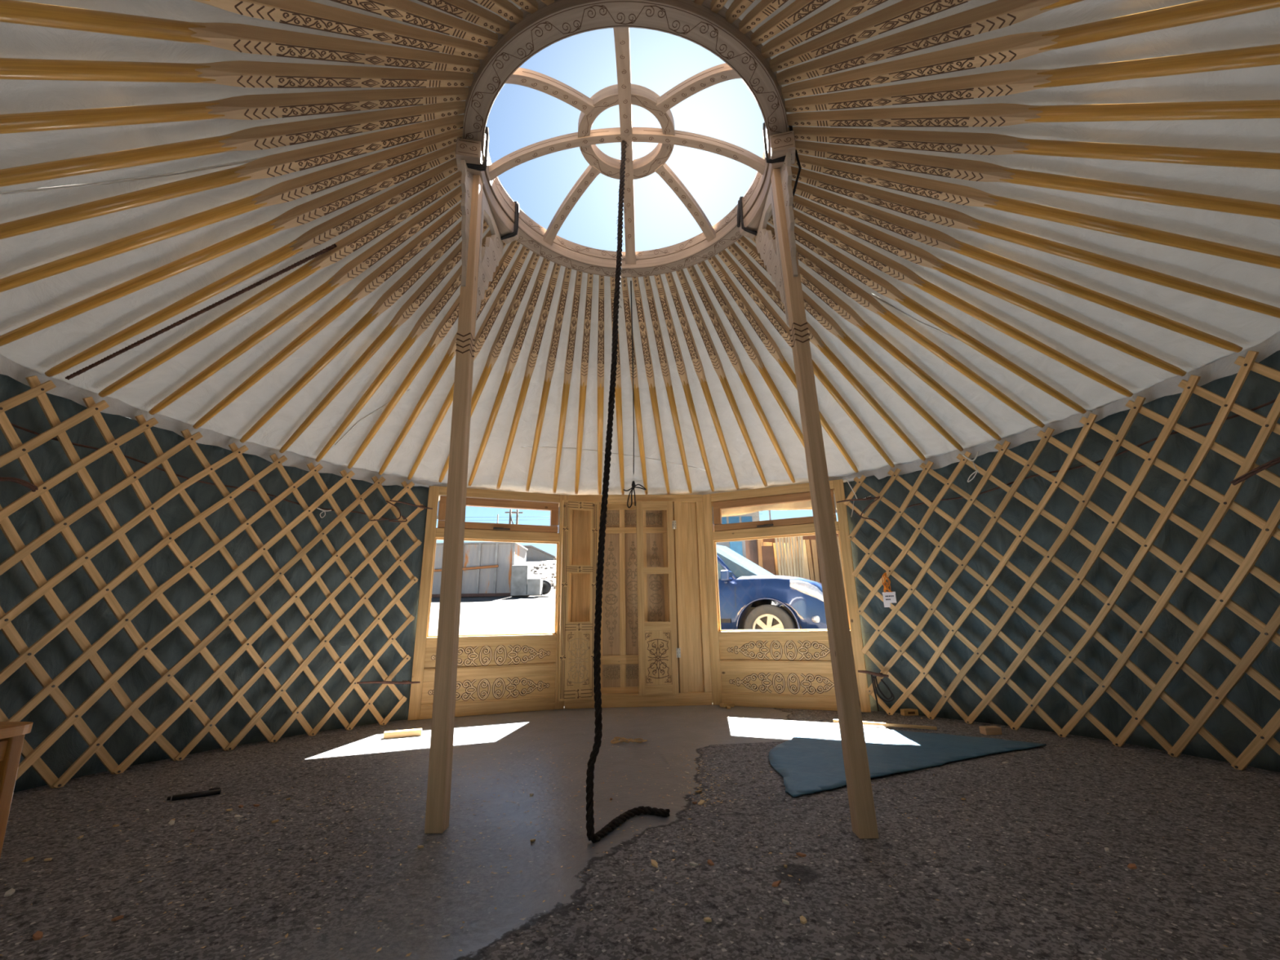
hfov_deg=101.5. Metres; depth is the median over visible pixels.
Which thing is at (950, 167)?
pole
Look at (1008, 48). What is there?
pole
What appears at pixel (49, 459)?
wall
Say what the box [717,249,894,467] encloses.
pole
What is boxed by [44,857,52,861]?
chip
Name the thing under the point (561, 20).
frame
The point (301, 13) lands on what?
pole
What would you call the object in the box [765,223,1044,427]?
pole
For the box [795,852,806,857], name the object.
chip
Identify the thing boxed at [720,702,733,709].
wood offcut
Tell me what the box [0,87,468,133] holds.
pole
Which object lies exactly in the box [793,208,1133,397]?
pole
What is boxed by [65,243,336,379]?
rope
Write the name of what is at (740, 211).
rope
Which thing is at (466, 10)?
pole
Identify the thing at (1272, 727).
lattice section
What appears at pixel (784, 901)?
chip
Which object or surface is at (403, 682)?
wooden peg
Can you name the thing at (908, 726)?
wood strip
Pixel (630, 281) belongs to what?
cord
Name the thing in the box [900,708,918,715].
wood offcut
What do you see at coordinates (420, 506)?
rope
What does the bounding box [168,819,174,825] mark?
chip
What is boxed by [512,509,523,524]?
utility pole
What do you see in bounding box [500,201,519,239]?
rope
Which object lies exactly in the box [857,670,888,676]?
wooden peg
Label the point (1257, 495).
wall
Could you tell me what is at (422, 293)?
pole
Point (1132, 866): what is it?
chip
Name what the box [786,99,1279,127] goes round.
pole
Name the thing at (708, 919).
chip
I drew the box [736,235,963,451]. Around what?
pole
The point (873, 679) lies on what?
cord
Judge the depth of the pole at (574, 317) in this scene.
4.12 m
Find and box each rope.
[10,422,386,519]
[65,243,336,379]
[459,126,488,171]
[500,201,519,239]
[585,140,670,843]
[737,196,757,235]
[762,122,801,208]
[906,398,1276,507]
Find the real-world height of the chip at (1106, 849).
0.011 m
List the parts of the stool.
leg, seat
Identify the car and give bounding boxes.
[716,544,826,630]
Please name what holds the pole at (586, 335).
on the door
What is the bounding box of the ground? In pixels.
[428,560,555,635]
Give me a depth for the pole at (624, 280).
4.23 m
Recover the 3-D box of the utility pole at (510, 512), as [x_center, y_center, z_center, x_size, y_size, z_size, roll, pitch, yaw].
[-10.608,4.652,42.631,0.983,4.600,0.185,1,-15,-6]
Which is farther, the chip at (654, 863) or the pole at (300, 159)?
the pole at (300, 159)
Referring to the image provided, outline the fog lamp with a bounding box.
[811,615,819,622]
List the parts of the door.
carved panel, door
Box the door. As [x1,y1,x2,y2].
[558,494,712,708]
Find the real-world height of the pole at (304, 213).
1.136 m
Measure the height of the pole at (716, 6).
1.136 m
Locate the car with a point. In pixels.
(751, 597)
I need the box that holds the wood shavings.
[610,737,647,743]
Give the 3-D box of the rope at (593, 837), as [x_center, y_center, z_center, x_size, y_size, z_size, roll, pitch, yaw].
[-0.091,-0.297,2.418,0.393,3.337,0.127,12,-20,-40]
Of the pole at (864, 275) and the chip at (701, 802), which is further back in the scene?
the pole at (864, 275)
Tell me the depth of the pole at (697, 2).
2.03 m
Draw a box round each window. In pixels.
[408,485,568,720]
[702,479,871,712]
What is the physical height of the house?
2.700 m
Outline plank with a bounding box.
[761,546,775,575]
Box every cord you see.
[623,480,646,507]
[630,280,634,474]
[871,675,894,711]
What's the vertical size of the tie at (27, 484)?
0.051 m
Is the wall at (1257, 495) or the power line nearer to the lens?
the wall at (1257, 495)
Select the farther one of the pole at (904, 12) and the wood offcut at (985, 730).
the wood offcut at (985, 730)
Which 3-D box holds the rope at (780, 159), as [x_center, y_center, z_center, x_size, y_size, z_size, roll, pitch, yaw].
[0.754,-1.567,2.678,0.144,0.414,0.334,-9,-17,27]
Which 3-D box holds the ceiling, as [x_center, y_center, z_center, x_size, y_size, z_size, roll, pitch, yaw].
[-0.018,-1.111,2.637,6.480,1.266,6.480,5,-16,-20]
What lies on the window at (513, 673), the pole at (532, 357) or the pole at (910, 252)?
the pole at (532, 357)
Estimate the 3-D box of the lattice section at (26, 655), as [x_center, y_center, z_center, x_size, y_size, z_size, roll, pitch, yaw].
[-2.608,0.630,3.058,0.472,1.981,3.171,-6,-16,18]
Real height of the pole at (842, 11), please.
1.136 m
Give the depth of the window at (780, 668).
4.72 m
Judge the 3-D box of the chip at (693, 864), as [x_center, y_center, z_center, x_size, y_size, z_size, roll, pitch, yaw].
[0.170,1.214,1.653,0.024,0.012,0.015,-10,-17,30]
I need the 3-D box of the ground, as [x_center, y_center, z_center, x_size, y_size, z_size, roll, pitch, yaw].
[0.409,9.329,46.428,160.000,7.799,170.000,-1,-15,0]
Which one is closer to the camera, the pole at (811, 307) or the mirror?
the pole at (811, 307)
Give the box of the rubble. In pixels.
[530,563,555,588]
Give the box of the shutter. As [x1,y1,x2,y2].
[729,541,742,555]
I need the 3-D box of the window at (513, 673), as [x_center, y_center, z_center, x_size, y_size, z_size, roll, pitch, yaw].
[-1.305,1.056,4.742,1.289,1.970,0.082,5,-16,-20]
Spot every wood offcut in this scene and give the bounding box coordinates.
[382,728,422,738]
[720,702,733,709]
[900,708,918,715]
[978,725,1002,735]
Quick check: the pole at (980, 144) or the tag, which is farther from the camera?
the tag
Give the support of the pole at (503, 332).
attached to the frame
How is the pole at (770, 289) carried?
attached to the frame
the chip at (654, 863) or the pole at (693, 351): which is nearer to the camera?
the chip at (654, 863)
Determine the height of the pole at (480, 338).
1.136 m
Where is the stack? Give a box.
[774,536,804,606]
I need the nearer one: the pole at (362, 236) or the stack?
the pole at (362, 236)
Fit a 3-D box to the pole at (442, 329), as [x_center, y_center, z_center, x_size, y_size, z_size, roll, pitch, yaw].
[-1.560,-0.831,3.710,2.130,1.136,0.058,-13,-19,38]
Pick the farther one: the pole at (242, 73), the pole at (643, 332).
the pole at (643, 332)
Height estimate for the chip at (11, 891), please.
0.012 m
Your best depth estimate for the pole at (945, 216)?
2.56 m
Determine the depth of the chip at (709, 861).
1.66 m
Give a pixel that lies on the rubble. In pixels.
(543, 564)
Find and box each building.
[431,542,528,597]
[721,511,759,524]
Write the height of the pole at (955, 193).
1.136 m
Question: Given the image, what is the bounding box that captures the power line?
[436,513,762,520]
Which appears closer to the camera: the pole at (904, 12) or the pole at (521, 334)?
the pole at (904, 12)
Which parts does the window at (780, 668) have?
handle, transom sash, carved panel, carved panel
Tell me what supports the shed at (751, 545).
on the ground
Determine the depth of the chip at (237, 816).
2.13 m
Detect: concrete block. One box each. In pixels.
[510,564,530,596]
[527,578,542,595]
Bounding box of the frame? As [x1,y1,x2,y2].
[462,0,788,277]
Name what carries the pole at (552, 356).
on the window at (513, 673)
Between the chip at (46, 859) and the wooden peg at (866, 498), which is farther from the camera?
the wooden peg at (866, 498)
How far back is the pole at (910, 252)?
2.88 m
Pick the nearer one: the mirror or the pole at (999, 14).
the pole at (999, 14)
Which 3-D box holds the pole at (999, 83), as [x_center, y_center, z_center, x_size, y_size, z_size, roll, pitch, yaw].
[1.620,-1.401,1.796,2.198,1.136,0.059,-10,-17,29]
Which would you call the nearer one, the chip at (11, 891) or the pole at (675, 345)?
the chip at (11, 891)
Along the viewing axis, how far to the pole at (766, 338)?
3.78 m
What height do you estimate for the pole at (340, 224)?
1.136 m
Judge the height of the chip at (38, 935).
0.012 m
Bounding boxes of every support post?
[424,137,519,833]
[739,130,879,839]
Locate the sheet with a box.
[768,728,1046,796]
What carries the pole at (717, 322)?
on the window at (780, 668)
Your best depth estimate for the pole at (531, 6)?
2.02 m
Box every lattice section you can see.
[0,375,423,787]
[0,380,158,788]
[843,350,1279,768]
[1125,355,1279,770]
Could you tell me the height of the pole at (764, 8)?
1.136 m
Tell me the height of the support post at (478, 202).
3.008 m
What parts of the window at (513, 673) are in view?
carved panel, carved panel, transom sash, handle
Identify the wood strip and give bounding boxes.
[833,719,937,729]
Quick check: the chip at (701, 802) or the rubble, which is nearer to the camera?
the chip at (701, 802)
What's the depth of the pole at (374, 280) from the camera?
3.08 m
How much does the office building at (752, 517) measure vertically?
8.400 m
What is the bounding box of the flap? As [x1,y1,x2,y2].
[721,489,836,516]
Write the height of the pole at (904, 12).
1.136 m
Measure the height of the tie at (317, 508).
0.076 m
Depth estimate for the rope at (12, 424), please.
3.17 m
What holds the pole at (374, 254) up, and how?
attached to the frame
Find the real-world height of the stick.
0.026 m
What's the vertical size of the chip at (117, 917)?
0.011 m
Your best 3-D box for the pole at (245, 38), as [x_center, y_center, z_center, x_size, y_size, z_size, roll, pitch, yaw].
[-1.587,-1.399,1.606,2.126,1.136,0.056,8,-18,-30]
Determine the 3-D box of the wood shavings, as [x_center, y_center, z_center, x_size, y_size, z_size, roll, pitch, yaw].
[-0.070,1.663,3.346,0.237,0.020,0.124,-1,-15,0]
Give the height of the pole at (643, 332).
1.122 m
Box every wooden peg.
[356,680,420,684]
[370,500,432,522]
[836,496,880,524]
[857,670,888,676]
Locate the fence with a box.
[757,536,847,609]
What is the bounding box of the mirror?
[720,569,733,583]
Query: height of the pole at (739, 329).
1.122 m
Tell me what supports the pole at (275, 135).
attached to the frame
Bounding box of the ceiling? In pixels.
[0,0,1279,507]
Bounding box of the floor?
[0,705,1279,959]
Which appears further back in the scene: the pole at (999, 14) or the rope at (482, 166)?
the rope at (482, 166)
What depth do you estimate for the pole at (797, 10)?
2.02 m
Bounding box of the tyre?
[542,579,551,595]
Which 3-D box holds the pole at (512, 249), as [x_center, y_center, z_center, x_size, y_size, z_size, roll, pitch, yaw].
[-1.461,-0.800,3.831,0.059,1.136,2.131,14,-21,-43]
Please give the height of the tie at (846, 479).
0.342 m
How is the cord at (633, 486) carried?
hanging from the cord at (630, 281)
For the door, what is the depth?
5.00 m
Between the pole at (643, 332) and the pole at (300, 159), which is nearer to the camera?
the pole at (300, 159)
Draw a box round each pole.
[0,0,479,72]
[0,57,473,88]
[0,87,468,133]
[0,101,465,186]
[0,114,464,239]
[0,128,462,292]
[0,143,456,346]
[44,157,457,377]
[97,171,462,397]
[148,185,462,414]
[192,0,488,59]
[192,202,462,429]
[240,220,462,442]
[279,218,488,453]
[315,230,491,462]
[329,0,498,46]
[347,240,506,468]
[378,240,520,475]
[407,245,529,479]
[417,0,510,34]
[438,252,540,482]
[467,257,550,486]
[471,0,523,23]
[496,262,560,488]
[505,509,515,524]
[511,0,538,13]
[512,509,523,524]
[525,266,571,491]
[540,0,554,5]
[552,270,582,493]
[574,273,593,494]
[597,275,604,494]
[609,276,624,494]
[621,277,648,494]
[631,276,670,493]
[643,275,692,493]
[653,274,714,491]
[665,271,738,489]
[675,269,767,486]
[686,265,795,483]
[693,0,704,5]
[697,260,804,448]
[707,255,858,472]
[710,0,728,13]
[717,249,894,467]
[725,0,755,23]
[727,243,925,460]
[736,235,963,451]
[738,0,788,34]
[750,235,1001,440]
[751,0,831,46]
[760,0,888,58]
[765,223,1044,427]
[767,215,1086,413]
[768,0,970,71]
[776,0,1084,84]
[781,0,1279,98]
[784,44,1279,112]
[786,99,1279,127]
[787,126,1279,169]
[790,165,1279,318]
[791,154,1279,269]
[791,179,1242,352]
[793,195,1186,376]
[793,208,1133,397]
[795,140,1279,219]
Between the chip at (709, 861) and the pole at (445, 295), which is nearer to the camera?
the chip at (709, 861)
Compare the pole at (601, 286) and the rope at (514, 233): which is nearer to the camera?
the rope at (514, 233)
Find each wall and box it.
[0,373,429,792]
[843,350,1279,772]
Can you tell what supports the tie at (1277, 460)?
attached to the lattice section at (1268, 633)
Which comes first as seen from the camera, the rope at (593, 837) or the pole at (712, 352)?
the rope at (593, 837)
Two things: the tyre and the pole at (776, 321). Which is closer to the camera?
the pole at (776, 321)
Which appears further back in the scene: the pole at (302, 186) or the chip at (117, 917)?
the pole at (302, 186)
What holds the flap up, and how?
hanging from the window at (780, 668)
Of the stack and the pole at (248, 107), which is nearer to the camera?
the pole at (248, 107)
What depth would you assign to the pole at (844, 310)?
3.49 m
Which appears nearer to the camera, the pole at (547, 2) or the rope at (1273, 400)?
the pole at (547, 2)
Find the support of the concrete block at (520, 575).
on the ground
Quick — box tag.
[881,572,896,607]
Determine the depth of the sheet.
2.92 m
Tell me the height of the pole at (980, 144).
1.136 m
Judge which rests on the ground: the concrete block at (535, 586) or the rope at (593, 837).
the concrete block at (535, 586)
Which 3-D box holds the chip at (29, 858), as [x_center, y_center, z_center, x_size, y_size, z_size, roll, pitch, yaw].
[-2.064,1.280,1.765,0.019,0.011,0.016,2,-15,-9]
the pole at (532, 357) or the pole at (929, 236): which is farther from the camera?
the pole at (532, 357)
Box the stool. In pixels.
[0,721,33,857]
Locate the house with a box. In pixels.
[522,545,555,561]
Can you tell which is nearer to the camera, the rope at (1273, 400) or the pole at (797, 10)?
the pole at (797, 10)
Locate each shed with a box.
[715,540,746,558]
[745,533,838,582]
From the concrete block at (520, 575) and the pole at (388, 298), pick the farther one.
the concrete block at (520, 575)
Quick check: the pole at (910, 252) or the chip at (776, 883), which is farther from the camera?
the pole at (910, 252)
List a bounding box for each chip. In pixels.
[4,888,15,897]
[22,856,34,862]
[32,930,43,940]
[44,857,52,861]
[111,915,124,920]
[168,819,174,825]
[234,814,243,818]
[650,858,657,867]
[688,862,697,866]
[697,800,704,804]
[703,916,711,922]
[706,859,714,865]
[772,880,781,886]
[782,898,789,905]
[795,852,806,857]
[800,915,806,924]
[1104,847,1109,852]
[1127,863,1137,869]
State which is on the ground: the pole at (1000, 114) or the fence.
the fence
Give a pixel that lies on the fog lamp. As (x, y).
(815, 619)
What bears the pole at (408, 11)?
attached to the frame
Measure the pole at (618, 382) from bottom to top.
1.122 m
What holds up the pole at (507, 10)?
attached to the frame
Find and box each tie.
[0,476,38,492]
[316,507,331,518]
[846,479,871,516]
[962,451,979,482]
[1230,457,1279,485]
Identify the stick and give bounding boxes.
[166,787,221,800]
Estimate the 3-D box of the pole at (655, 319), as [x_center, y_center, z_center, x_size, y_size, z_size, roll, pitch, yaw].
[0.268,-0.674,4.431,0.056,1.122,2.140,-4,-15,12]

